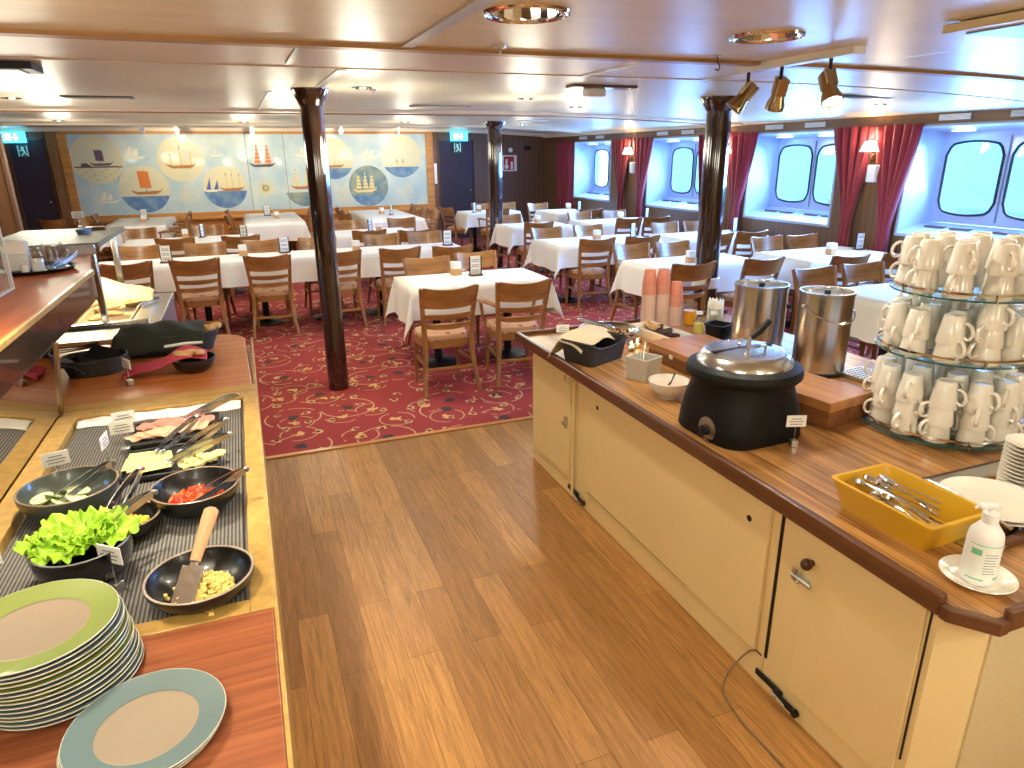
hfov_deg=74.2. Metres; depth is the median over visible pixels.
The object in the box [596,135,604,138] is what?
louvres
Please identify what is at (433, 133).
trim
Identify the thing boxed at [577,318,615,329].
serving tongs
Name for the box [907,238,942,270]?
mug
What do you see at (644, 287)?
paper cup
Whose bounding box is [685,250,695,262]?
napkin holder
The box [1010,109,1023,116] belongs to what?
louvres
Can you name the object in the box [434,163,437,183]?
strip
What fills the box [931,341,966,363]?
mug
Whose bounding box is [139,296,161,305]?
serving tongs
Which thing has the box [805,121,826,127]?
louvres
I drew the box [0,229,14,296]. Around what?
guard
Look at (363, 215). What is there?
tablecloth
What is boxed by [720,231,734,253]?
dining chair
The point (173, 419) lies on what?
ham slice
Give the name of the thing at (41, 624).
dinner plate
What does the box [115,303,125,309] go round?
pastry
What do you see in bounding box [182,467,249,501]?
serving tongs
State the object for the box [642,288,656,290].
paper cup
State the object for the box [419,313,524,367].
dining table
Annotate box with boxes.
[85,226,106,229]
[629,162,634,172]
[648,334,720,373]
[795,371,872,428]
[866,165,879,185]
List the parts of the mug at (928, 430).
handle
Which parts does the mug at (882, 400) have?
handle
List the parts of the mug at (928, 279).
handle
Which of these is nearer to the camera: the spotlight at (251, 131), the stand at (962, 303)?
the stand at (962, 303)
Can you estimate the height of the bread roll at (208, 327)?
0.044 m
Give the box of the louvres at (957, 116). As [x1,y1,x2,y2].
[938,112,972,120]
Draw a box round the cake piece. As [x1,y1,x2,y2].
[649,324,663,329]
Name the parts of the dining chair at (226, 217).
backrest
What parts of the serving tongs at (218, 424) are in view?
arm, arm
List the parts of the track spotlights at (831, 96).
swivel arm, swivel arm, swivel arm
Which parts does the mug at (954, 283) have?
handle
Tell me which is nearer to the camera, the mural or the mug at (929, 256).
the mug at (929, 256)
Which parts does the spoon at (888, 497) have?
handle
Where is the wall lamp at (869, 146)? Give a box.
[860,141,878,161]
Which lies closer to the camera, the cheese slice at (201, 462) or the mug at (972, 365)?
the cheese slice at (201, 462)
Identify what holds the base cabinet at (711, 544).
on the floor
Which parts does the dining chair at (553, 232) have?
leg, backrest, leg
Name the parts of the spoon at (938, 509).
handle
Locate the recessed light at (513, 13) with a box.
[481,4,570,23]
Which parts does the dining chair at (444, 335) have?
leg, leg, seat, seat frame, backrest, leg, leg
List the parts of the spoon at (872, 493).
handle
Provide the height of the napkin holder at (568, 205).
0.118 m
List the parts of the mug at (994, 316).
handle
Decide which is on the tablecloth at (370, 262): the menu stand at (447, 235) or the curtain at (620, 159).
the menu stand at (447, 235)
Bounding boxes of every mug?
[862,376,875,397]
[863,398,893,423]
[864,355,895,382]
[872,388,895,408]
[874,363,901,393]
[877,317,884,335]
[880,301,910,331]
[881,326,902,346]
[883,296,912,318]
[885,350,905,377]
[889,262,913,286]
[890,235,925,264]
[890,412,917,434]
[892,398,923,419]
[895,371,923,403]
[898,334,926,355]
[900,287,932,305]
[901,232,931,248]
[902,307,930,339]
[904,268,938,293]
[906,350,928,370]
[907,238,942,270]
[911,356,934,385]
[911,364,932,394]
[917,302,940,332]
[917,401,953,427]
[917,418,949,443]
[918,410,925,425]
[923,395,928,409]
[927,333,936,348]
[928,378,967,411]
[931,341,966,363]
[932,231,957,237]
[932,296,958,307]
[934,298,954,320]
[934,362,945,377]
[935,313,974,346]
[936,234,957,264]
[939,265,947,287]
[941,273,972,298]
[943,238,979,270]
[944,359,970,376]
[946,241,977,274]
[946,371,968,403]
[949,308,971,337]
[950,414,959,434]
[954,400,963,419]
[955,425,996,446]
[959,409,989,430]
[962,380,1000,414]
[967,341,1000,366]
[968,301,984,326]
[969,367,1000,387]
[970,234,991,264]
[971,364,991,371]
[972,232,994,244]
[972,324,1003,348]
[974,265,986,286]
[974,296,985,300]
[975,300,1015,331]
[979,272,987,291]
[981,275,1013,300]
[985,238,1021,268]
[985,423,1023,444]
[986,243,1019,276]
[990,407,1019,428]
[993,363,1017,387]
[993,378,1020,412]
[1001,345,1023,364]
[1004,313,1023,346]
[1005,372,1023,404]
[1006,234,1023,246]
[1008,304,1023,315]
[1012,413,1023,433]
[1013,274,1023,298]
[1019,245,1023,273]
[1019,405,1023,419]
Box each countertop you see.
[0,334,297,767]
[515,309,1023,636]
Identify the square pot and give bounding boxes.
[625,342,662,382]
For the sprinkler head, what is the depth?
2.87 m
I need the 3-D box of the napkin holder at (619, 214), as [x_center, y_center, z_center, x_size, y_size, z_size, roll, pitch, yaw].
[1.821,-2.838,11.389,0.084,0.118,0.084,-9,20,-23]
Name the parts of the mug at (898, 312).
handle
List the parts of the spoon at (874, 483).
handle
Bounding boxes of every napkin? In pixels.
[0,241,29,270]
[60,358,83,373]
[70,357,78,362]
[74,351,98,361]
[85,343,118,359]
[122,345,207,379]
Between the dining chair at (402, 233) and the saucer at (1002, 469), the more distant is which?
the dining chair at (402, 233)
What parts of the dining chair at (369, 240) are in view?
leg, backrest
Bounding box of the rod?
[924,478,1012,530]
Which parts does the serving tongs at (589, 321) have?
arm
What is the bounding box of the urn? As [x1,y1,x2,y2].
[730,279,791,347]
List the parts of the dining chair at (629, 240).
leg, backrest, leg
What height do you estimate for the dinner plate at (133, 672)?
0.016 m
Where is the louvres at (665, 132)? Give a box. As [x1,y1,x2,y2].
[657,131,668,135]
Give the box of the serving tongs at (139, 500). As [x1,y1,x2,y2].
[107,489,157,525]
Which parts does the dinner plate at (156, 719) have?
plate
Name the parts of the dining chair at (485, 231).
leg, leg, backrest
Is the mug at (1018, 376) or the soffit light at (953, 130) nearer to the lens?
the mug at (1018, 376)
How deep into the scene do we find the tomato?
1.92 m
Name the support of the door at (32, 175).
in the wall at (525, 185)
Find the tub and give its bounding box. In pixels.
[831,463,983,550]
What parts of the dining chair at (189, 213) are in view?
seat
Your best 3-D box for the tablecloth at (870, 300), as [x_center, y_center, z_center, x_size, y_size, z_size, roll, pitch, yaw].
[3.216,-0.535,5.328,1.471,0.384,0.987,-8,20,-20]
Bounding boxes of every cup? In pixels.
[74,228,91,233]
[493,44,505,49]
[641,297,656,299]
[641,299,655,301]
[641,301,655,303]
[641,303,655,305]
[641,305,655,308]
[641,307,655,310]
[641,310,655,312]
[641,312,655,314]
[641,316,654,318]
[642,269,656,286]
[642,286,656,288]
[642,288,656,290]
[642,290,656,292]
[642,292,656,295]
[642,295,656,297]
[655,318,668,320]
[656,300,669,303]
[657,268,670,285]
[657,290,669,292]
[669,311,681,313]
[670,281,682,298]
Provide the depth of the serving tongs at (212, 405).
2.61 m
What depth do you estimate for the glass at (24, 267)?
3.22 m
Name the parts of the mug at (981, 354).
handle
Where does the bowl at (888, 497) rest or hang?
on the spoon at (888, 497)
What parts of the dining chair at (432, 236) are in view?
leg, backrest, leg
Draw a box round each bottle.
[693,311,703,333]
[958,502,1004,586]
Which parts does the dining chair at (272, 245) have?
leg, backrest, leg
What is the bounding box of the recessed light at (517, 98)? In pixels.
[517,98,534,99]
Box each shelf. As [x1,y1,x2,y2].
[0,254,91,339]
[3,227,124,247]
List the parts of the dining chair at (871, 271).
leg, backrest, leg, leg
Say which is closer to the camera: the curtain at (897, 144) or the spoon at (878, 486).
the spoon at (878, 486)
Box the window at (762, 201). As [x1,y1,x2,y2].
[743,129,836,227]
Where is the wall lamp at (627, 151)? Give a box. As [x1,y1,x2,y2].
[623,148,633,159]
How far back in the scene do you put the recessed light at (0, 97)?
5.39 m
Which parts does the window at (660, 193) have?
panel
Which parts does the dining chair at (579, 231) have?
leg, backrest, leg, leg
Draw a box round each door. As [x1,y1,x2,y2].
[5,138,61,230]
[437,139,475,239]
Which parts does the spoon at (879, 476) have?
handle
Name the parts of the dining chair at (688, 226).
leg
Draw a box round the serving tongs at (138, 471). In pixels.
[106,465,145,508]
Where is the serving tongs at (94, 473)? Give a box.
[43,459,115,505]
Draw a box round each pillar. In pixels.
[290,87,348,390]
[483,121,505,267]
[691,95,734,310]
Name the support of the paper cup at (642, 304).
on the paper cup at (648, 307)
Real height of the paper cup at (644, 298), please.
0.098 m
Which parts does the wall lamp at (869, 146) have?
lamp shade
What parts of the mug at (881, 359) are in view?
handle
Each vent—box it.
[59,95,134,99]
[409,105,470,107]
[517,120,545,121]
[662,199,698,203]
[765,209,827,216]
[843,95,892,99]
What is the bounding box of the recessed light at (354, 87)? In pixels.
[351,86,373,88]
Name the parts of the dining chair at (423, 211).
backrest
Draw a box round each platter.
[119,441,219,484]
[128,412,221,449]
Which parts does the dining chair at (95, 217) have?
backrest, leg, leg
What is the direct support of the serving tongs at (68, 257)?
on the round tray at (67, 266)
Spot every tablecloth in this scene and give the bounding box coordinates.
[98,255,232,291]
[100,216,178,251]
[121,234,252,254]
[230,248,356,286]
[243,212,310,240]
[335,227,408,248]
[347,242,466,277]
[348,209,427,230]
[385,268,563,339]
[453,210,523,232]
[489,221,573,254]
[523,234,661,279]
[532,209,578,223]
[568,217,651,235]
[610,253,772,295]
[649,230,768,256]
[751,246,897,288]
[845,282,1023,349]
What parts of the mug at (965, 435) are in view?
handle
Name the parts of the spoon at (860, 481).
handle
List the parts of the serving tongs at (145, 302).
arm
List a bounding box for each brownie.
[652,324,663,330]
[659,327,672,334]
[668,333,679,336]
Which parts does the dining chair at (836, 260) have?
leg, leg, backrest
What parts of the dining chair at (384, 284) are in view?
leg, leg, seat frame, seat, backrest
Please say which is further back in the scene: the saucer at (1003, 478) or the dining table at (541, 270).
the dining table at (541, 270)
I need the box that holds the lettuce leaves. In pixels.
[13,505,140,565]
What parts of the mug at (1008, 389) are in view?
handle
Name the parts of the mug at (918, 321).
handle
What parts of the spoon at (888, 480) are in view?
handle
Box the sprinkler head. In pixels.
[493,44,505,53]
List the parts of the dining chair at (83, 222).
backrest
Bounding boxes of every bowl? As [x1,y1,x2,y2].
[13,465,119,520]
[25,533,132,583]
[111,501,160,540]
[142,545,253,614]
[149,466,239,518]
[172,352,215,372]
[579,321,638,334]
[648,373,689,399]
[853,478,867,484]
[863,474,878,482]
[868,490,882,497]
[871,484,886,493]
[876,497,889,503]
[878,474,890,479]
[878,480,892,488]
[881,477,894,483]
[883,494,893,501]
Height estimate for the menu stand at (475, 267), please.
0.178 m
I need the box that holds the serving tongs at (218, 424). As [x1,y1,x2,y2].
[176,417,229,453]
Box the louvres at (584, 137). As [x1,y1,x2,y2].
[579,136,587,139]
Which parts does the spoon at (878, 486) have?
handle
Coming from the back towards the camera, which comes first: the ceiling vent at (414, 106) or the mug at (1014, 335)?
the ceiling vent at (414, 106)
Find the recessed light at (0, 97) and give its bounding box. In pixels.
[0,97,23,98]
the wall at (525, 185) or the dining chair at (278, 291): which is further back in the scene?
the wall at (525, 185)
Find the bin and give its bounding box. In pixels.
[703,320,730,339]
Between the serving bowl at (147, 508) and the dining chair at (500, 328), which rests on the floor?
the dining chair at (500, 328)
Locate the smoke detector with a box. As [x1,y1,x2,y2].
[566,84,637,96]
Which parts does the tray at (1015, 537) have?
retaining rail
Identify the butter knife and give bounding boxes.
[59,342,98,348]
[59,343,97,351]
[59,346,90,353]
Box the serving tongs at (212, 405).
[180,393,238,419]
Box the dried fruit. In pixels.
[607,328,633,338]
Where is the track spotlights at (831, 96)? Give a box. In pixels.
[727,46,865,114]
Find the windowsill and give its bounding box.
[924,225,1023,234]
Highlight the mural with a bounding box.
[55,131,435,220]
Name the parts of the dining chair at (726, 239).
backrest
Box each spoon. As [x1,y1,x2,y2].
[853,478,907,503]
[863,474,926,504]
[866,491,916,512]
[868,490,918,519]
[871,484,928,518]
[874,483,922,512]
[876,497,903,512]
[878,474,928,507]
[878,480,940,510]
[881,477,941,503]
[883,494,931,523]
[886,488,938,515]
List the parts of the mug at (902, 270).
handle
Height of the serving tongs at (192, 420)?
0.061 m
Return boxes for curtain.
[556,141,574,208]
[612,138,631,209]
[633,137,653,216]
[697,134,704,220]
[727,132,758,229]
[834,126,876,246]
[872,123,923,251]
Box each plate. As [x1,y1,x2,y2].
[0,579,119,676]
[0,596,124,684]
[0,599,120,680]
[0,605,127,694]
[0,610,124,689]
[0,613,133,705]
[0,614,129,698]
[0,616,130,702]
[0,626,136,714]
[0,627,139,718]
[0,630,134,710]
[0,635,142,726]
[0,636,139,722]
[0,641,143,730]
[56,729,216,767]
[58,721,220,767]
[59,668,225,767]
[938,554,1018,594]
[939,476,1023,522]
[999,521,1023,526]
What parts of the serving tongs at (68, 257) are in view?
arm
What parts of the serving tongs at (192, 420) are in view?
arm, arm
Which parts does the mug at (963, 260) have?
handle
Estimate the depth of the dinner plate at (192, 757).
1.12 m
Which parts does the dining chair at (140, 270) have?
backrest, leg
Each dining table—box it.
[174,289,246,297]
[204,306,225,329]
[250,302,346,325]
[365,277,395,315]
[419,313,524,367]
[472,227,506,251]
[515,245,554,272]
[557,268,630,302]
[785,291,794,327]
[877,345,887,356]
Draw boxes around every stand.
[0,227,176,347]
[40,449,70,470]
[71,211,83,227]
[96,543,125,593]
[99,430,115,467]
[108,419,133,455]
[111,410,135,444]
[121,357,134,385]
[140,209,148,219]
[158,246,172,262]
[198,224,206,237]
[239,225,247,236]
[263,206,270,215]
[278,237,290,252]
[367,219,373,230]
[442,230,452,245]
[468,256,482,275]
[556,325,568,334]
[630,223,636,236]
[645,208,648,216]
[730,218,738,231]
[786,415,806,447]
[852,233,865,249]
[862,277,1023,450]
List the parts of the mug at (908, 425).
handle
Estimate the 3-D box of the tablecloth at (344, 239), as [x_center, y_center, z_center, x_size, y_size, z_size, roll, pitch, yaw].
[-2.159,-2.050,9.987,1.488,0.384,0.981,-8,20,-20]
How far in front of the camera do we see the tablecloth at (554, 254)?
8.37 m
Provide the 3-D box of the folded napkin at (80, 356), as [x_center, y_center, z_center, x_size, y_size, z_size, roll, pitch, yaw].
[-1.976,-0.129,3.185,0.095,0.039,0.120,15,24,38]
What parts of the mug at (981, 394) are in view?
handle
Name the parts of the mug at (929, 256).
handle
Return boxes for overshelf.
[0,254,98,498]
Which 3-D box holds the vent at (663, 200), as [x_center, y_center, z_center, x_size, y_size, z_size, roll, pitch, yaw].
[2.861,-3.020,11.234,0.080,0.018,1.220,-8,20,-20]
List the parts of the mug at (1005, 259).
handle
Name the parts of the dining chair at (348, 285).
backrest, seat, seat frame, leg, leg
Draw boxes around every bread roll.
[204,325,214,330]
[209,322,221,328]
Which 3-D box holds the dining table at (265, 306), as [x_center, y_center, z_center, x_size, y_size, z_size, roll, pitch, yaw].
[-2.490,-1.109,7.799,1.310,0.745,0.690,-8,20,-20]
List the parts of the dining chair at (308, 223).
leg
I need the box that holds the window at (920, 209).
[894,120,1023,239]
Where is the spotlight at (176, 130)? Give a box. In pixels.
[174,126,179,134]
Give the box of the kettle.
[678,319,804,450]
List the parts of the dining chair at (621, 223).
leg, backrest, leg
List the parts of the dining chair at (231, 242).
leg, backrest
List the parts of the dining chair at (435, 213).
backrest, leg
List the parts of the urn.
urn lid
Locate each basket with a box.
[1,252,31,271]
[60,348,127,378]
[131,323,219,357]
[561,331,626,367]
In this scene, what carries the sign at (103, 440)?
on the mat
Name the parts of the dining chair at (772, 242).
leg, backrest, leg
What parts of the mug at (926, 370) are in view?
handle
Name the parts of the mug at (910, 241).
handle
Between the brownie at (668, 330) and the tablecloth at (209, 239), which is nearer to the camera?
the brownie at (668, 330)
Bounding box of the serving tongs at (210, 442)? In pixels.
[163,432,232,467]
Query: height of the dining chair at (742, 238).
0.872 m
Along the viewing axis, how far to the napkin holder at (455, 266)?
6.21 m
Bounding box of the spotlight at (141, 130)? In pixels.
[139,126,144,134]
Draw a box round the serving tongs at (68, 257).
[47,251,79,269]
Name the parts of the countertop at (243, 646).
well frame, well frame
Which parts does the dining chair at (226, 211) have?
leg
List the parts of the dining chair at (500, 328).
armrest, leg, leg, seat frame, seat, backrest, leg, leg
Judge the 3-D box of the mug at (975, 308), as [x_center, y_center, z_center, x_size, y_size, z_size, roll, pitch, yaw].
[1.770,-0.258,2.555,0.110,0.104,0.091,1,19,5]
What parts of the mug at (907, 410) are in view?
handle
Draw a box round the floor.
[97,237,1023,767]
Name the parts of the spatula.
blade, handle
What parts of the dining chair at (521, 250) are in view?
leg, seat frame, seat, leg, backrest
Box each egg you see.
[164,587,178,602]
[194,569,234,601]
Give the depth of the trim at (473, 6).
2.29 m
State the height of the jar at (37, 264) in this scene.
0.122 m
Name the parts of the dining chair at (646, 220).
leg, backrest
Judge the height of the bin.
0.126 m
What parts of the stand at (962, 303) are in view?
rail post, rail, rail, rail, rail post, rail post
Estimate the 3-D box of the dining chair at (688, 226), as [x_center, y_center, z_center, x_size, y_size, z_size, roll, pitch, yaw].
[2.755,-1.909,9.795,0.488,0.872,0.545,-7,20,-19]
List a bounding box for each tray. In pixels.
[0,261,77,275]
[74,306,92,323]
[77,302,141,323]
[629,321,693,340]
[842,366,872,384]
[917,459,1023,549]
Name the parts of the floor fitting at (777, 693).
lever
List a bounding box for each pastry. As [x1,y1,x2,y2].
[88,314,100,321]
[93,304,120,310]
[99,311,123,316]
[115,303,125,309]
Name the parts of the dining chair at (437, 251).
leg, backrest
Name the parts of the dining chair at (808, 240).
leg, backrest, leg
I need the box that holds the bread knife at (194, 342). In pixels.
[164,341,202,347]
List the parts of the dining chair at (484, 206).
backrest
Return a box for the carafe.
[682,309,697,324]
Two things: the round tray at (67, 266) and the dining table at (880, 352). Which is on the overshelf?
the round tray at (67, 266)
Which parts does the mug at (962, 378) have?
handle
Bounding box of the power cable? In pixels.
[722,649,785,767]
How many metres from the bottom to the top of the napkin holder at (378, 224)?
0.118 m
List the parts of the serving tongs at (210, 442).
arm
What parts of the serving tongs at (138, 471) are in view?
arm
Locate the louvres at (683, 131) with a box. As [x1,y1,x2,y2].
[682,130,694,133]
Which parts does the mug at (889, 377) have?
handle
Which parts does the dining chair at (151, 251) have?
backrest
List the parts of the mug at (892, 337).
handle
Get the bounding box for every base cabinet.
[533,353,578,496]
[576,383,781,683]
[761,515,1023,767]
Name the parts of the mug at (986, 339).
handle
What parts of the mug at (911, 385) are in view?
handle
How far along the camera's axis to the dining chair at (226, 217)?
11.71 m
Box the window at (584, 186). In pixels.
[573,140,611,201]
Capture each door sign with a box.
[16,145,29,156]
[453,143,460,152]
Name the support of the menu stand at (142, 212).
on the tablecloth at (161, 223)
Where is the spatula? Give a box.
[170,507,218,602]
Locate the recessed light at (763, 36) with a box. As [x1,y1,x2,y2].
[728,30,805,43]
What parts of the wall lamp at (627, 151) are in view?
lamp shade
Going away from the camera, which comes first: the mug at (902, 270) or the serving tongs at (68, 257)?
the mug at (902, 270)
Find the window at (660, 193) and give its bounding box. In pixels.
[645,135,698,211]
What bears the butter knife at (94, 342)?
on the wicker basket at (109, 366)
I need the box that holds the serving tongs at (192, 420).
[153,415,200,454]
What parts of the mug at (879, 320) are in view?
handle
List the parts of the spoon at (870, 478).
handle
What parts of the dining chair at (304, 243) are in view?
leg, backrest, leg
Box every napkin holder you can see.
[140,215,146,222]
[181,229,188,237]
[238,244,247,255]
[274,211,278,217]
[352,240,359,249]
[376,222,381,229]
[379,207,384,213]
[450,261,461,275]
[476,205,480,211]
[534,215,540,222]
[566,203,570,209]
[593,230,600,239]
[617,211,623,218]
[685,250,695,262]
[825,242,837,254]
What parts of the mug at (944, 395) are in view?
handle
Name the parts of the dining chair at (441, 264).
leg, backrest, leg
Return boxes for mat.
[0,408,245,624]
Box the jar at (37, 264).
[29,245,45,270]
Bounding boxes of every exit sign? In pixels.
[1,128,26,142]
[450,129,467,140]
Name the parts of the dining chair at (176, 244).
backrest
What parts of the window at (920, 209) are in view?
panel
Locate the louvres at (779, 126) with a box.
[765,124,784,129]
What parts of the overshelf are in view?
mirror panel, corner rod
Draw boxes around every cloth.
[76,400,240,429]
[111,320,205,355]
[548,324,614,357]
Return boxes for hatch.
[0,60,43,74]
[942,10,1023,39]
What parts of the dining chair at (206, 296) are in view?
leg, leg, backrest, seat, seat frame, leg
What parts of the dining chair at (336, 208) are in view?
backrest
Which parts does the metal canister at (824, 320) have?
urn lid, wire handle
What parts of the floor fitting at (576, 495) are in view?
lever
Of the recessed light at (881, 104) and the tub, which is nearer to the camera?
the tub
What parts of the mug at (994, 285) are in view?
handle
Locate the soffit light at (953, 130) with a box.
[952,129,975,131]
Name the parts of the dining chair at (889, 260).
seat, leg, backrest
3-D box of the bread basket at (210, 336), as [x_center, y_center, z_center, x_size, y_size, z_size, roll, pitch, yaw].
[-1.773,-0.224,3.520,0.486,0.108,0.259,-8,20,-21]
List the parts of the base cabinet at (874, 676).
door knob, door, panel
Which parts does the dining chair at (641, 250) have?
leg, backrest, seat frame, leg, leg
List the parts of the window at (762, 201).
panel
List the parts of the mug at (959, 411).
handle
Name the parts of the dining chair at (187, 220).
armrest, armrest, backrest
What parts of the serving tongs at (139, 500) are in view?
arm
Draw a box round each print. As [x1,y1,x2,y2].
[965,541,1004,581]
[981,555,997,574]
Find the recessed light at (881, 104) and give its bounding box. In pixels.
[871,103,889,105]
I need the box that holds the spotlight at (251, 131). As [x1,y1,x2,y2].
[249,126,254,133]
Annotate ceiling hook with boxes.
[713,54,721,70]
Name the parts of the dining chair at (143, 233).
backrest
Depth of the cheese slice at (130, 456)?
2.29 m
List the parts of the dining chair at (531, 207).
leg, backrest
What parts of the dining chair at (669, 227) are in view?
leg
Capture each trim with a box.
[0,28,1023,82]
[0,57,1023,101]
[0,106,742,125]
[0,110,731,126]
[0,123,589,132]
[0,127,544,136]
[0,132,23,231]
[44,131,76,228]
[73,207,436,224]
[258,91,271,108]
[266,416,532,459]
[285,48,301,64]
[315,69,345,86]
[401,0,496,47]
[432,132,439,229]
[543,108,1023,142]
[543,115,890,137]
[580,62,648,76]
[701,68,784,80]
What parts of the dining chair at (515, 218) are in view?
leg, leg, backrest, leg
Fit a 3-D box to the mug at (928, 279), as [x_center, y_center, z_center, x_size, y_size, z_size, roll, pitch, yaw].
[1.476,-0.382,2.421,0.110,0.104,0.091,-14,23,-35]
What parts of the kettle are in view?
control knob, control plate, lid handle, lid, lid handle, ladle handle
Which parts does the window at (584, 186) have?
panel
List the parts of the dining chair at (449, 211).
leg, backrest, leg, seat, seat frame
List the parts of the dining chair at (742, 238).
leg, backrest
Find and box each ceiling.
[0,0,1023,64]
[0,36,1023,133]
[849,41,1023,77]
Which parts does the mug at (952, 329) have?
handle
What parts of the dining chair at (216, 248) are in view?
leg, leg, backrest, leg, leg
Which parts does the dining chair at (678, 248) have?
leg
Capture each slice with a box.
[29,492,53,504]
[50,498,69,503]
[64,492,86,500]
[66,485,90,494]
[120,454,162,471]
[125,432,149,442]
[126,455,165,472]
[128,450,160,457]
[132,450,168,457]
[132,455,171,472]
[135,427,161,439]
[135,450,172,457]
[136,418,162,431]
[144,425,170,436]
[146,417,169,428]
[153,417,179,426]
[163,423,189,433]
[164,416,183,425]
[171,418,184,425]
[173,351,193,356]
[174,420,199,432]
[178,460,205,468]
[181,414,204,423]
[184,349,196,354]
[184,458,211,465]
[187,420,208,432]
[190,453,218,462]
[194,349,204,354]
[196,449,225,459]
[199,415,214,422]
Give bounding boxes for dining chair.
[38,219,67,229]
[77,218,111,257]
[90,213,110,261]
[98,260,154,293]
[118,244,165,292]
[121,227,156,243]
[154,236,194,299]
[158,216,190,237]
[168,257,230,334]
[172,211,192,237]
[183,241,236,320]
[189,224,223,236]
[221,234,259,302]
[224,209,239,234]
[224,214,235,234]
[240,238,289,316]
[242,253,300,338]
[289,207,311,250]
[294,236,312,250]
[297,236,343,313]
[334,206,343,219]
[334,219,360,230]
[337,249,367,327]
[339,209,346,219]
[345,212,353,219]
[352,229,386,294]
[362,232,399,301]
[376,246,420,326]
[387,217,415,230]
[397,228,431,244]
[402,255,460,356]
[406,230,441,274]
[409,203,416,214]
[413,284,481,397]
[419,206,428,218]
[425,209,439,230]
[432,244,475,319]
[439,206,471,245]
[453,250,512,345]
[471,203,489,244]
[477,208,510,253]
[477,278,551,387]
[495,214,529,269]
[503,202,515,209]
[516,221,553,279]
[527,202,547,221]
[529,226,572,294]
[565,237,615,311]
[567,208,602,222]
[567,210,591,220]
[572,224,614,291]
[602,209,625,218]
[603,217,642,268]
[608,234,660,307]
[609,242,650,320]
[641,216,669,236]
[650,221,678,233]
[654,240,690,257]
[670,260,716,313]
[682,221,697,231]
[716,255,785,307]
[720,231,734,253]
[732,230,768,257]
[749,235,793,294]
[786,233,817,291]
[789,253,870,339]
[791,265,865,356]
[840,261,884,359]
[858,252,898,285]
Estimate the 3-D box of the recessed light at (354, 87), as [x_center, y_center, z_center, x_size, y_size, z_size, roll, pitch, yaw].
[-1.048,-2.082,4.757,0.160,0.010,0.160,-8,20,-20]
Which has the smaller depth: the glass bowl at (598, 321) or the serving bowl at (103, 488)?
the serving bowl at (103, 488)
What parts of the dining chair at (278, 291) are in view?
leg, leg, backrest, seat, seat frame, leg, leg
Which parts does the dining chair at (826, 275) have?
leg, backrest, leg, leg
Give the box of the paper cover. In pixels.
[90,277,154,306]
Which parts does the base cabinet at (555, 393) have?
door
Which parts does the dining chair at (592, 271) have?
leg, leg, seat, seat frame, leg, backrest, leg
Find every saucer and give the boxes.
[997,472,1023,487]
[998,468,1023,484]
[999,461,1023,476]
[999,464,1023,480]
[1000,457,1023,472]
[1001,454,1023,468]
[1002,450,1023,464]
[1003,447,1023,460]
[1004,439,1023,452]
[1004,443,1023,456]
[1005,433,1023,448]
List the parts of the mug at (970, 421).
handle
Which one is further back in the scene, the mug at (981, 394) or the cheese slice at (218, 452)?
the mug at (981, 394)
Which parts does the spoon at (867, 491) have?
handle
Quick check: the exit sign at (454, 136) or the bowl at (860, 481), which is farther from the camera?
the exit sign at (454, 136)
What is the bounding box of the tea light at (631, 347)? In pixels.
[628,342,636,349]
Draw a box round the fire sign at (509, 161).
[503,155,516,170]
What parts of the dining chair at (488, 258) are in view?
leg, backrest, leg, leg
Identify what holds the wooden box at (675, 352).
on the countertop at (797, 483)
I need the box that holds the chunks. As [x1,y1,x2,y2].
[129,514,149,523]
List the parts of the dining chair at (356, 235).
backrest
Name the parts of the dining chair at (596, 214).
backrest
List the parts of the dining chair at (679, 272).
leg, seat, backrest, leg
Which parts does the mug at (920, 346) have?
handle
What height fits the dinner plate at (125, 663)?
0.016 m
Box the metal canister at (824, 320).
[792,286,856,377]
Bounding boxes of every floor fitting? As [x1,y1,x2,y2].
[568,484,584,505]
[755,667,798,717]
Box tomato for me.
[168,484,223,503]
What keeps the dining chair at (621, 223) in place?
on the floor
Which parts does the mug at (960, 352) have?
handle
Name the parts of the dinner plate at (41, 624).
plate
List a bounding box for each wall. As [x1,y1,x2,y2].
[0,158,17,236]
[3,132,543,258]
[543,139,904,283]
[595,148,950,202]
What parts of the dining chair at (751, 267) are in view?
seat, seat frame, leg, backrest, leg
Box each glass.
[20,264,29,272]
[706,298,723,321]

